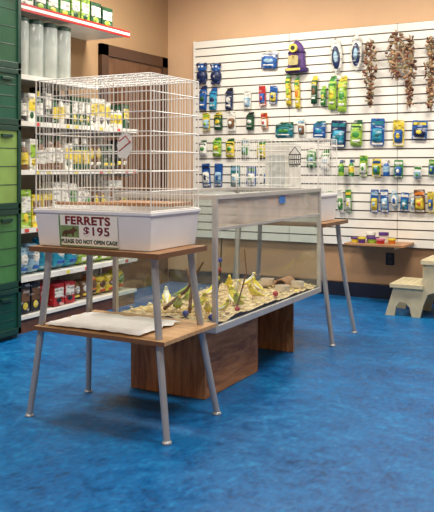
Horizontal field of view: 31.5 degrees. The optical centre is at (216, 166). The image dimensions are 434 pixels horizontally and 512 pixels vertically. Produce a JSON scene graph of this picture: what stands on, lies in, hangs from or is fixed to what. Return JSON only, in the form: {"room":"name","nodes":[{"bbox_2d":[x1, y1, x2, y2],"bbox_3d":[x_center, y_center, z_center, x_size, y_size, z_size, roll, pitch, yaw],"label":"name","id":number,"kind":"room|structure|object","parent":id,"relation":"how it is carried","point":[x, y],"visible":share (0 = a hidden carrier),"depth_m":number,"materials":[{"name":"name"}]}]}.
{"room":"pet store","nodes":[
{"label":"pet store","id":0,"kind":"room"},
{"bbox_2d":[61,0,167,286],"bbox_3d":[-2.918,-0.450,5.294,0.100,3.700,9.720,0,0,29],"label":"wall","id":1,"kind":"structure","parent":0,"point":[146,21],"depth_m":8.73,"materials":[{"name":"beige paint"}]},
{"bbox_2d":[98,43,167,288],"bbox_3d":[-0.901,0.040,8.773,0.120,2.720,1.320,0,0,29],"label":"door","id":2,"kind":"structure","parent":1,"relation":"in","point":[112,60],"depth_m":8.81,"materials":[{"name":"wood"}]},
{"bbox_2d":[0,281,433,511],"bbox_3d":[0.284,1.450,3.499,7.440,0.100,9.820,0,0,29],"label":"floor","id":3,"kind":"structure","parent":0,"point":[348,426],"depth_m":4.15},
{"bbox_2d":[0,0,20,341],"bbox_3d":[-2.014,-0.350,6.151,0.590,3.500,0.690,0,0,29],"label":"storage cabinet","id":4,"kind":"object","parent":3,"relation":"on","point":[10,10],"visible":1,"depth_m":6.22,"materials":[{"name":"plastic"}]},
{"bbox_2d":[17,2,136,334],"bbox_3d":[-1.467,0.015,7.280,0.550,2.770,1.735,0,0,29],"label":"shelving","id":5,"kind":"object","parent":3,"relation":"on","point":[82,29],"visible":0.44,"depth_m":7.21,"materials":[{"name":"white metal"}]},
{"bbox_2d":[21,16,70,80],"bbox_3d":[-1.556,-1.028,6.816,0.170,0.513,0.725,0,0,29],"label":"dispensers","id":6,"kind":"object","parent":5,"relation":"in","point":[45,47],"visible":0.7,"depth_m":6.82,"materials":[{"name":"white plastic"}]},
{"bbox_2d":[21,0,112,26],"bbox_3d":[-1.417,-1.465,7.086,0.186,0.225,1.292,0,0,29],"label":"supplies","id":7,"kind":"object","parent":5,"relation":"on","point":[89,10],"visible":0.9,"depth_m":7.19},
{"bbox_2d":[21,237,112,273],"bbox_3d":[-1.344,0.771,7.199,0.128,0.302,1.567,0,0,29],"label":"bags","id":8,"kind":"object","parent":5,"relation":"on","point":[31,261],"visible":0.35,"depth_m":6.78},
{"bbox_2d":[21,269,123,314],"bbox_3d":[-1.357,1.118,7.199,0.186,0.249,1.551,0,0,29],"label":"bags","id":9,"kind":"object","parent":5,"relation":"on","point":[61,292],"visible":0.76,"depth_m":6.96},
{"bbox_2d":[21,134,126,169],"bbox_3d":[-1.353,-0.133,7.221,0.250,0.321,1.592,0,0,29],"label":"bottles","id":10,"kind":"object","parent":5,"relation":"on","point":[28,144],"visible":0.58,"depth_m":6.97},
{"bbox_2d":[21,180,126,227],"bbox_3d":[-1.348,0.325,7.214,0.186,0.384,1.586,0,0,29],"label":"packets","id":11,"kind":"object","parent":5,"relation":"on","point":[28,217],"visible":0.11,"depth_m":6.89},
{"bbox_2d":[21,87,128,128],"bbox_3d":[-1.359,-0.544,7.211,0.235,0.322,1.572,0,0,29],"label":"bottles","id":12,"kind":"object","parent":5,"relation":"on","point":[27,99],"visible":0.59,"depth_m":7.06},
{"bbox_2d":[25,245,220,445],"bbox_3d":[-0.526,0.922,4.344,0.962,0.956,0.586,0,0,29],"label":"display table","id":13,"kind":"object","parent":3,"relation":"on","point":[160,337],"visible":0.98,"depth_m":4.26,"materials":[{"name":"metal"}]},
{"bbox_2d":[45,312,179,335],"bbox_3d":[-0.589,0.877,4.348,0.667,0.012,0.428,0,0,29],"label":"towel","id":14,"kind":"object","parent":13,"relation":"on","point":[132,325],"visible":0.94,"depth_m":4.34,"materials":[{"name":"fabric"}]},
{"bbox_2d":[33,72,200,251],"bbox_3d":[-0.568,-0.025,4.404,0.800,0.936,0.522,0,0,29],"label":"cage","id":15,"kind":"object","parent":13,"relation":"on","point":[122,224],"visible":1,"depth_m":4.26,"materials":[{"name":"plastic"}]},
{"bbox_2d":[33,205,200,251],"bbox_3d":[-0.567,0.341,4.404,0.800,0.205,0.520,0,0,29],"label":"tray","id":16,"kind":"object","parent":15,"relation":"attached to","point":[147,229],"depth_m":4.19,"materials":[{"name":"plastic"}]},
{"bbox_2d":[33,310,216,346],"bbox_3d":[-0.514,0.900,4.351,0.865,0.023,0.563,0,0,29],"label":"shelf","id":17,"kind":"object","parent":13,"relation":"attached to","point":[181,330],"depth_m":4.17,"materials":[{"name":"brown wood"}]},
{"bbox_2d":[131,303,293,399],"bbox_3d":[0.009,1.185,5.360,0.560,0.426,1.370,0,0,29],"label":"stand","id":18,"kind":"object","parent":3,"relation":"on","point":[233,352],"visible":0.5,"depth_m":4.84,"materials":[{"name":"brown wood"}]},
{"bbox_2d":[113,187,320,333],"bbox_3d":[0.077,0.567,5.403,0.740,0.808,1.710,0,0,29],"label":"tank","id":19,"kind":"object","parent":18,"relation":"on","point":[235,302],"visible":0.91,"depth_m":5.07,"materials":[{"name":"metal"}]},
{"bbox_2d":[232,219,356,346],"bbox_3d":[0.626,0.922,6.476,0.972,0.956,0.592,0,0,29],"label":"display table","id":20,"kind":"object","parent":3,"relation":"on","point":[336,222],"visible":0.62,"depth_m":6.41,"materials":[{"name":"metal"}]},
{"bbox_2d":[236,138,337,222],"bbox_3d":[0.576,0.105,6.457,0.750,0.676,0.502,0,0,29],"label":"cage","id":21,"kind":"object","parent":20,"relation":"on","point":[283,161],"visible":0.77,"depth_m":6.38,"materials":[{"name":"plastic"}]},
{"bbox_2d":[289,147,300,166],"bbox_3d":[0.618,-0.081,6.168,0.106,0.166,0.036,0,0,29],"label":"basket","id":22,"kind":"object","parent":21,"relation":"on","point":[292,154],"depth_m":6.18,"materials":[{"name":"black metal"}]},
{"bbox_2d":[265,193,337,222],"bbox_3d":[0.586,0.333,6.475,0.750,0.220,0.460,0,0,29],"label":"tray","id":23,"kind":"object","parent":21,"relation":"attached to","point":[328,200],"depth_m":6.29,"materials":[{"name":"plastic"}]},
{"bbox_2d":[385,255,433,317],"bbox_3d":[2.039,1.128,7.296,0.779,0.544,0.490,0,0,29],"label":"step stool","id":24,"kind":"object","parent":3,"relation":"on","point":[417,293],"visible":1,"depth_m":7.17,"materials":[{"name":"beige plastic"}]},
{"bbox_2d":[168,0,433,284],"bbox_3d":[2.603,-0.450,7.770,7.240,3.700,0.100,0,0,29],"label":"wall","id":25,"kind":"structure","parent":0,"point":[189,21],"depth_m":8.98,"materials":[{"name":"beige paint"}]},
{"bbox_2d":[169,269,433,302],"bbox_3d":[2.580,1.325,7.717,7.210,0.150,0.015,0,0,29],"label":"baseboard","id":26,"kind":"structure","parent":25,"relation":"attached to","point":[376,291],"depth_m":8.42,"materials":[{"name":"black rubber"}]},
{"bbox_2d":[193,20,433,248],"bbox_3d":[2.716,-0.330,7.612,6.790,2.340,0.064,0,0,29],"label":"wall panel","id":27,"kind":"object","parent":25,"relation":"attached to","point":[241,70],"visible":0.65,"depth_m":8.36,"materials":[{"name":"white laminate"}]},
{"bbox_2d":[196,62,221,84],"bbox_3d":[-0.105,-1.099,9.047,0.332,0.272,0.104,0,0,29],"label":"toys","id":28,"kind":"object","parent":27,"relation":"hanging from","point":[201,76],"visible":0.97,"depth_m":9.05,"materials":[{"name":"plastic"}]},
{"bbox_2d":[199,137,328,186],"bbox_3d":[0.498,-0.057,8.720,1.630,0.579,0.104,0,0,29],"label":"packages","id":29,"kind":"object","parent":27,"relation":"attached to","point":[218,169],"visible":0.78,"depth_m":8.90,"materials":[{"name":"plastic"}]},
{"bbox_2d":[199,51,346,111],"bbox_3d":[0.582,-0.954,8.674,1.829,0.722,0.104,0,0,29],"label":"packages","id":30,"kind":"object","parent":27,"relation":"attached to","point":[269,58],"visible":1,"depth_m":8.64,"materials":[{"name":"plastic"}]},
{"bbox_2d":[285,39,307,72],"bbox_3d":[0.854,-1.234,8.493,0.278,0.378,0.162,0,0,29],"label":"house","id":31,"kind":"object","parent":27,"relation":"attached to","point":[296,58],"visible":1,"depth_m":8.48,"materials":[{"name":"plastic"}]},
{"bbox_2d":[203,111,427,147],"bbox_3d":[0.977,-0.430,8.460,2.638,0.445,0.104,0,0,29],"label":"packages","id":32,"kind":"object","parent":27,"relation":"attached to","point":[338,127],"visible":1,"depth_m":8.29,"materials":[{"name":"plastic"}]},
{"bbox_2d":[331,38,341,73],"bbox_3d":[1.291,-1.202,8.311,0.111,0.390,0.099,0,0,-8],"label":"pack","id":33,"kind":"object","parent":27,"relation":"hanging from","point":[336,51],"visible":1,"depth_m":8.29,"materials":[{"name":"plastic"}]},
{"bbox_2d":[351,34,361,70],"bbox_3d":[1.481,-1.219,8.208,0.103,0.385,0.105,0,0,-21],"label":"pack","id":34,"kind":"object","parent":27,"relation":"hanging from","point":[356,46],"visible":1,"depth_m":8.18,"materials":[{"name":"plastic"}]},
{"bbox_2d":[362,38,377,107],"bbox_3d":[1.618,-0.989,8.108,0.184,0.735,0.112,0,0,29],"label":"toy","id":35,"kind":"object","parent":27,"relation":"hanging from","point":[366,62],"visible":1,"depth_m":8.08,"materials":[{"name":"wood"}]},
{"bbox_2d":[344,240,413,249],"bbox_3d":[1.667,0.804,7.911,0.620,0.052,0.395,0,0,29],"label":"wall shelf","id":36,"kind":"object","parent":27,"relation":"attached to","point":[397,245],"visible":0.88,"depth_m":7.78,"materials":[{"name":"laminate"}]},
{"bbox_2d":[351,232,395,243],"bbox_3d":[1.619,0.728,7.934,0.469,0.100,0.292,0,0,29],"label":"tubs","id":37,"kind":"object","parent":36,"relation":"on","point":[383,236],"visible":1,"depth_m":7.87,"materials":[{"name":"multicoloured plastic"}]},
{"bbox_2d":[328,189,433,212],"bbox_3d":[1.690,0.361,8.073,1.141,0.263,0.104,0,0,29],"label":"packages","id":38,"kind":"object","parent":27,"relation":"attached to","point":[418,196],"visible":0.86,"depth_m":8.00,"materials":[{"name":"plastic"}]},
{"bbox_2d":[338,155,433,180],"bbox_3d":[1.756,0.009,8.037,1.016,0.263,0.104,0,0,29],"label":"packages","id":39,"kind":"object","parent":27,"relation":"attached to","point":[376,163],"visible":1,"depth_m":8.07,"materials":[{"name":"plastic"}]},
{"bbox_2d":[384,30,407,80],"bbox_3d":[1.861,-1.161,7.975,0.249,0.538,0.112,0,0,29],"label":"toy","id":40,"kind":"object","parent":27,"relation":"hanging from","point":[392,61],"visible":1,"depth_m":7.96,"materials":[{"name":"wood"}]},
{"bbox_2d":[401,35,416,107],"bbox_3d":[1.979,-0.974,7.912,0.162,0.783,0.112,0,0,29],"label":"toy","id":41,"kind":"object","parent":27,"relation":"hanging from","point":[410,41],"visible":1,"depth_m":7.89,"materials":[{"name":"wood"}]},
{"bbox_2d":[423,36,433,110],"bbox_3d":[2.172,-0.953,7.806,0.150,0.771,0.112,0,0,29],"label":"toy","id":42,"kind":"object","parent":27,"relation":"hanging from","point":[429,40],"visible":1,"depth_m":7.78,"materials":[{"name":"wood"}]},
{"bbox_2d":[197,238,433,284],"bbox_3d":[2.752,1.045,7.625,6.800,0.390,0.012,0,0,29],"label":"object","id":43,"kind":"structure","parent":25,"relation":"attached to","point":[366,264],"depth_m":8.53,"materials":[{"name":"beige paint"}]},
{"bbox_2d":[386,253,393,264],"bbox_3d":[1.823,0.970,8.115,0.090,0.130,0.012,0,0,29],"label":"wall outlet","id":44,"kind":"object","parent":25,"relation":"attached to","point":[389,256],"visible":1,"depth_m":8.11,"materials":[{"name":"black plastic"}]}
]}

